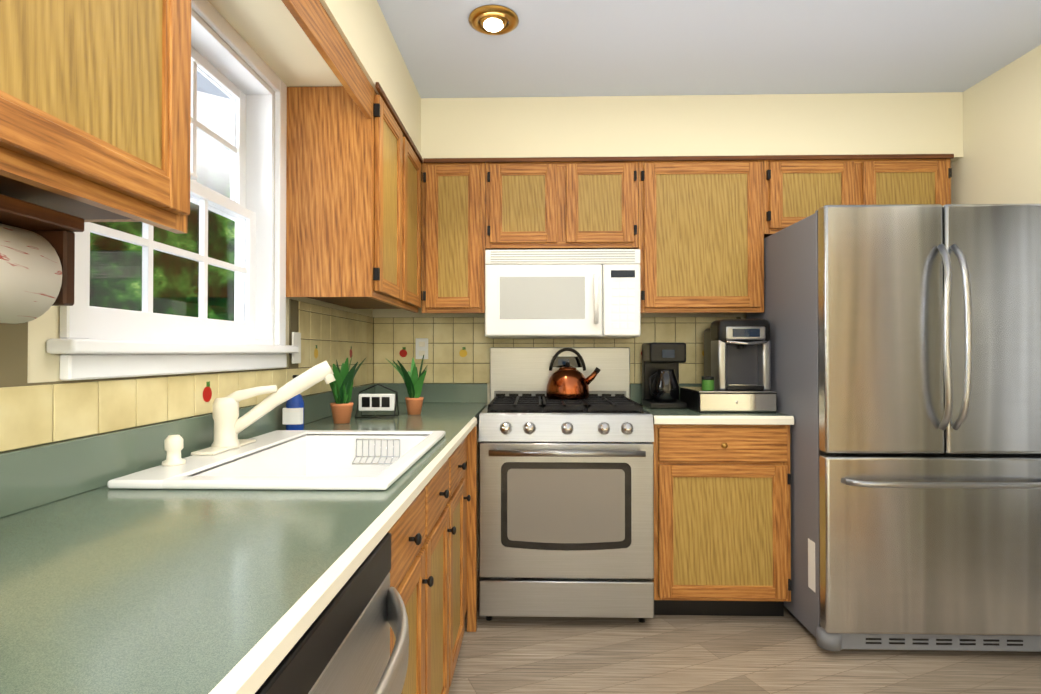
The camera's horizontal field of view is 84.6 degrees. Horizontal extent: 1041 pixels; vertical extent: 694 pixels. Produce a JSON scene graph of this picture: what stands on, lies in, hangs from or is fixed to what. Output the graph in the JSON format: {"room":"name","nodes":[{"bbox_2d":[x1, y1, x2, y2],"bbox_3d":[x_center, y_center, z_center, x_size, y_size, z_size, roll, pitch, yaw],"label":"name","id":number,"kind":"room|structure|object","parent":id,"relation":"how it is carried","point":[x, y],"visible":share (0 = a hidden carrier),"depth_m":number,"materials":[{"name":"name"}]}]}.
{"room":"kitchen","nodes":[
{"label":"kitchen","id":0,"kind":"room"},
{"bbox_2d":[10,7,371,450],"bbox_3d":[-0.962,-0.038,0.354,0.130,2.460,6.070,0,-1,1],"label":"wall","id":1,"kind":"structure","parent":0,"point":[43,365],"depth_m":1.07,"materials":[{"name":"beige paint"}]},
{"bbox_2d":[0,0,190,233],"bbox_3d":[-0.722,-0.572,0.392,0.343,0.752,1.146,0,-1,1],"label":"upper cabinet","id":2,"kind":"object","parent":1,"relation":"attached to","point":[95,110],"visible":1,"depth_m":0.76,"materials":[{"name":"brown wood"}]},
{"bbox_2d":[0,194,83,323],"bbox_3d":[-0.724,-0.113,0.677,0.150,0.157,0.347,0,-1,1],"label":"paper towel holder","id":3,"kind":"object","parent":2,"relation":"attached to","point":[37,258],"visible":1,"depth_m":0.78,"materials":[{"name":"white paper"}]},
{"bbox_2d":[46,0,298,380],"bbox_3d":[-0.903,-0.438,1.567,0.184,1.014,1.010,0,-1,1],"label":"window","id":4,"kind":"structure","parent":1,"relation":"in","point":[93,342],"depth_m":1.71,"materials":[{"name":"white"}]},
{"bbox_2d":[0,299,379,451],"bbox_3d":[-0.849,0.002,1.651,0.030,0.366,3.070,0,-1,1],"label":"tile backsplash","id":5,"kind":"structure","parent":1,"relation":"attached to","point":[36,414],"depth_m":1.33,"materials":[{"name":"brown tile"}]},
{"bbox_2d":[292,332,300,363],"bbox_3d":[-0.828,0.004,2.116,0.006,0.115,0.070,0,-1,1],"label":"electrical outlet plate","id":6,"kind":"object","parent":5,"relation":"attached to","point":[296,336],"depth_m":2.11,"materials":[{"name":"white plastic"}]},
{"bbox_2d":[286,82,422,312],"bbox_3d":[-0.669,-0.557,2.446,0.346,0.766,0.813,0,-1,1],"label":"upper cabinet","id":7,"kind":"object","parent":1,"relation":"attached to","point":[353,204],"visible":0.9,"depth_m":2.04,"materials":[{"name":"brown wood"}]},
{"bbox_2d":[208,0,423,181],"bbox_3d":[-0.724,-1.106,0.559,0.335,0.317,5.269,0,-1,1],"label":"soffit","id":8,"kind":"structure","parent":0,"point":[272,34],"depth_m":1.89,"materials":[{"name":"beige paint"}]},
{"bbox_2d":[281,0,371,118],"bbox_3d":[-0.552,-0.876,1.502,0.019,0.120,1.072,0,-1,1],"label":"valance board","id":9,"kind":"object","parent":8,"relation":"attached to","point":[316,23],"visible":1,"depth_m":1.65,"materials":[{"name":"brown wood"}]},
{"bbox_2d":[372,182,745,568],"bbox_3d":[0.772,-0.007,3.246,3.190,2.460,0.200,0,-1,1],"label":"wall","id":10,"kind":"structure","parent":0,"point":[390,313],"depth_m":3.17,"materials":[{"name":"beige paint"}]},
{"bbox_2d":[422,158,493,312],"bbox_3d":[-0.313,-0.544,3.005,0.351,0.752,0.343,0,-1,1],"label":"upper cabinet","id":11,"kind":"object","parent":10,"relation":"attached to","point":[458,193],"depth_m":2.84,"materials":[{"name":"brown wood"}]},
{"bbox_2d":[380,317,740,383],"bbox_3d":[0.205,0.018,3.155,2.000,0.366,0.010,0,-1,1],"label":"tile backsplash","id":12,"kind":"structure","parent":10,"relation":"attached to","point":[458,347],"depth_m":3.16,"materials":[{"name":"brown tile"}]},
{"bbox_2d":[416,338,427,358],"bbox_3d":[-0.545,0.009,3.166,0.070,0.115,0.008,0,-1,1],"label":"electrical outlet plate","id":13,"kind":"object","parent":12,"relation":"attached to","point":[421,347],"depth_m":3.16,"materials":[{"name":"white plastic"}]},
{"bbox_2d":[494,156,649,312],"bbox_3d":[0.208,-0.544,2.992,0.824,0.752,0.343,0,-1,1],"label":"upper cabinet","id":14,"kind":"object","parent":10,"relation":"attached to","point":[564,202],"depth_m":2.83,"materials":[{"name":"brown wood"}]},
{"bbox_2d":[485,249,640,338],"bbox_3d":[0.207,-0.261,2.938,0.756,0.424,0.443,0,-1,1],"label":"microwave","id":15,"kind":"object","parent":14,"relation":"attached to","point":[567,294],"visible":1,"depth_m":2.76,"materials":[{"name":"white plastic"}]},
{"bbox_2d":[650,155,769,312],"bbox_3d":[0.877,-0.544,2.975,0.647,0.752,0.343,0,-1,1],"label":"upper cabinet","id":16,"kind":"object","parent":10,"relation":"attached to","point":[696,230],"depth_m":2.81,"materials":[{"name":"brown wood"}]},
{"bbox_2d":[770,154,953,234],"bbox_3d":[1.637,-0.545,2.955,0.937,0.752,0.343,0,-1,1],"label":"upper cabinet","id":17,"kind":"object","parent":10,"relation":"attached to","point":[800,185],"depth_m":2.79,"materials":[{"name":"brown wood"}]},
{"bbox_2d":[424,92,962,161],"bbox_3d":[0.845,-1.081,2.988,2.628,0.317,0.334,0,-1,1],"label":"soffit","id":18,"kind":"structure","parent":0,"point":[932,122],"depth_m":2.82,"materials":[{"name":"beige paint"}]},
{"bbox_2d":[377,0,1040,97],"bbox_3d":[1.897,-1.319,0.295,5.990,0.100,6.070,0,-1,1],"label":"ceiling","id":19,"kind":"structure","parent":0,"point":[560,48],"depth_m":2.38,"materials":[{"name":"white paint"}]},
{"bbox_2d":[469,5,518,34],"bbox_3d":[-0.102,-1.237,2.183,0.192,0.072,0.192,0,-1,1],"label":"recessed light","id":20,"kind":"object","parent":19,"relation":"in","point":[490,19],"visible":0.98,"depth_m":2.15,"materials":[{"name":"gold metal"}]},
{"bbox_2d":[449,568,1040,693],"bbox_3d":[1.897,1.241,0.268,5.990,0.100,6.070,0,-1,1],"label":"floor","id":21,"kind":"structure","parent":0,"point":[693,654],"depth_m":2.20,"materials":[{"name":"brown wood"}]},
{"bbox_2d":[255,533,408,693],"bbox_3d":[-0.494,0.754,0.731,0.665,0.860,0.591,0,-1,1],"label":"dishwasher","id":22,"kind":"object","parent":21,"relation":"on","point":[342,645],"visible":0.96,"depth_m":0.79,"materials":[{"name":"grey metal"}]},
{"bbox_2d":[387,466,446,693],"bbox_3d":[-0.531,0.764,1.266,0.625,0.872,0.462,0,-1,1],"label":"base cabinet","id":23,"kind":"object","parent":21,"relation":"on","point":[433,570],"depth_m":1.40,"materials":[{"name":"brown wood"}]},
{"bbox_2d":[0,383,487,693],"bbox_3d":[-0.536,0.257,1.640,0.654,0.144,3.069,0,-1,1],"label":"countertop","id":24,"kind":"structure","parent":23,"relation":"on","point":[104,589],"depth_m":0.78,"materials":[{"name":"green laminate"}]},
{"bbox_2d":[162,361,334,465],"bbox_3d":[-0.677,0.153,1.468,0.295,0.234,0.365,0,-1,1],"label":"faucet","id":25,"kind":"object","parent":24,"relation":"on","point":[229,425],"visible":1,"depth_m":1.53,"materials":[{"name":"beige plastic"}]},
{"bbox_2d":[107,430,445,489],"bbox_3d":[-0.538,0.379,1.517,0.567,0.216,0.755,0,-1,1],"label":"sink","id":26,"kind":"object","parent":24,"relation":"in","point":[326,460],"visible":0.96,"depth_m":1.58,"materials":[{"name":"white ceramic"}]},
{"bbox_2d":[282,375,303,429],"bbox_3d":[-0.780,0.196,1.982,0.061,0.197,0.060,0,-1,1],"label":"soap bottle","id":27,"kind":"object","parent":24,"relation":"on","point":[293,414],"visible":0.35,"depth_m":1.95,"materials":[{"name":"blue plastic"}]},
{"bbox_2d":[328,357,366,423],"bbox_3d":[-0.693,0.164,2.224,0.191,0.265,0.138,0,-1,1],"label":"plant pot","id":28,"kind":"object","parent":24,"relation":"on","point":[341,385],"visible":1,"depth_m":2.21,"materials":[{"name":"brown ceramic"}]},
{"bbox_2d":[355,384,398,418],"bbox_3d":[-0.609,0.228,2.433,0.166,0.142,0.096,0,-1,1],"label":"stand","id":29,"kind":"object","parent":24,"relation":"on","point":[376,402],"visible":1,"depth_m":2.41,"materials":[{"name":"white"}]},
{"bbox_2d":[388,355,427,414],"bbox_3d":[-0.504,0.168,2.546,0.192,0.265,0.180,0,-1,1],"label":"plant pot","id":30,"kind":"object","parent":24,"relation":"on","point":[414,385],"visible":1,"depth_m":2.54,"materials":[{"name":"brown ceramic"}]},
{"bbox_2d":[443,442,462,693],"bbox_3d":[-0.522,0.768,1.628,0.625,0.872,0.529,0,-1,1],"label":"base cabinet","id":31,"kind":"object","parent":21,"relation":"on","point":[454,464],"depth_m":1.96,"materials":[{"name":"brown wood"}]},
{"bbox_2d":[462,430,474,634],"bbox_3d":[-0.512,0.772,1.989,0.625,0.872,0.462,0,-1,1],"label":"base cabinet","id":32,"kind":"object","parent":21,"relation":"on","point":[469,442],"depth_m":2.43,"materials":[{"name":"brown wood"}]},
{"bbox_2d":[472,426,476,631],"bbox_3d":[-0.504,0.775,2.313,0.625,0.872,0.321,0,-1,1],"label":"base cabinet","id":33,"kind":"object","parent":21,"relation":"on","point":[475,428],"depth_m":2.44,"materials":[{"name":"brown wood"}]},
{"bbox_2d":[479,347,653,622],"bbox_3d":[0.204,0.608,2.768,0.758,1.218,0.746,0,-1,1],"label":"range","id":34,"kind":"object","parent":21,"relation":"on","point":[566,508],"visible":0.98,"depth_m":2.46,"materials":[{"name":"silver metal"}]},
{"bbox_2d":[546,348,599,399],"bbox_3d":[0.271,0.132,2.927,0.279,0.258,0.220,0,-1,1],"label":"kettle","id":35,"kind":"object","parent":34,"relation":"on","point":[567,382],"visible":1,"depth_m":2.86,"materials":[{"name":"orange metal"}]},
{"bbox_2d":[652,424,791,615],"bbox_3d":[0.893,0.780,2.788,0.598,0.873,0.632,0,-1,1],"label":"base cabinet","id":36,"kind":"object","parent":21,"relation":"on","point":[722,522],"visible":0.96,"depth_m":2.51,"materials":[{"name":"brown wood"}]},
{"bbox_2d":[630,384,793,424],"bbox_3d":[0.893,0.270,2.814,0.602,0.144,0.649,0,-1,1],"label":"countertop","id":37,"kind":"structure","parent":36,"relation":"on","point":[676,416],"depth_m":2.50,"materials":[{"name":"green laminate"}]},
{"bbox_2d":[642,343,686,408],"bbox_3d":[0.726,0.142,2.919,0.186,0.325,0.232,0,-1,1],"label":"coffee maker","id":38,"kind":"object","parent":37,"relation":"on","point":[660,374],"visible":1,"depth_m":2.82,"materials":[{"name":"black plastic"}]},
{"bbox_2d":[679,387,777,412],"bbox_3d":[1.004,0.254,2.800,0.359,0.098,0.374,0,-1,1],"label":"storage drawer","id":39,"kind":"object","parent":37,"relation":"on","point":[697,399],"visible":0.88,"depth_m":2.63,"materials":[{"name":"silver plastic"}]},
{"bbox_2d":[702,376,713,390],"bbox_3d":[0.875,0.170,2.671,0.058,0.067,0.057,0,-1,1],"label":"jar","id":40,"kind":"object","parent":39,"relation":"on","point":[707,383],"visible":1,"depth_m":2.65,"materials":[{"name":"green"}]},
{"bbox_2d":[704,319,770,389],"bbox_3d":[1.054,0.037,2.804,0.245,0.335,0.327,0,-1,1],"label":"brewer","id":41,"kind":"object","parent":39,"relation":"on","point":[737,354],"visible":0.92,"depth_m":2.69,"materials":[{"name":"silver plastic"}]},
{"bbox_2d":[746,204,1040,651],"bbox_3d":[1.654,0.330,2.598,0.938,1.772,0.923,0,-1,1],"label":"fridge","id":42,"kind":"object","parent":21,"relation":"on","point":[905,340],"visible":0.98,"depth_m":2.21,"materials":[{"name":"grey metal"}]},
{"bbox_2d":[951,45,1040,203],"bbox_3d":[2.190,-0.040,0.174,0.200,2.460,5.870,0,-1,1],"label":"wall","id":43,"kind":"structure","parent":0,"point":[999,162],"depth_m":2.55,"materials":[{"name":"beige paint"}]},
{"label":"outside","id":44,"kind":"structure","parent":0,"visible":0},
{"bbox_2d":[89,91,234,320],"bbox_3d":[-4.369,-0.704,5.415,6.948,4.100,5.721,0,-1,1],"label":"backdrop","id":45,"kind":"structure","parent":44,"point":[224,281],"depth_m":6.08,"materials":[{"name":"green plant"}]}
]}

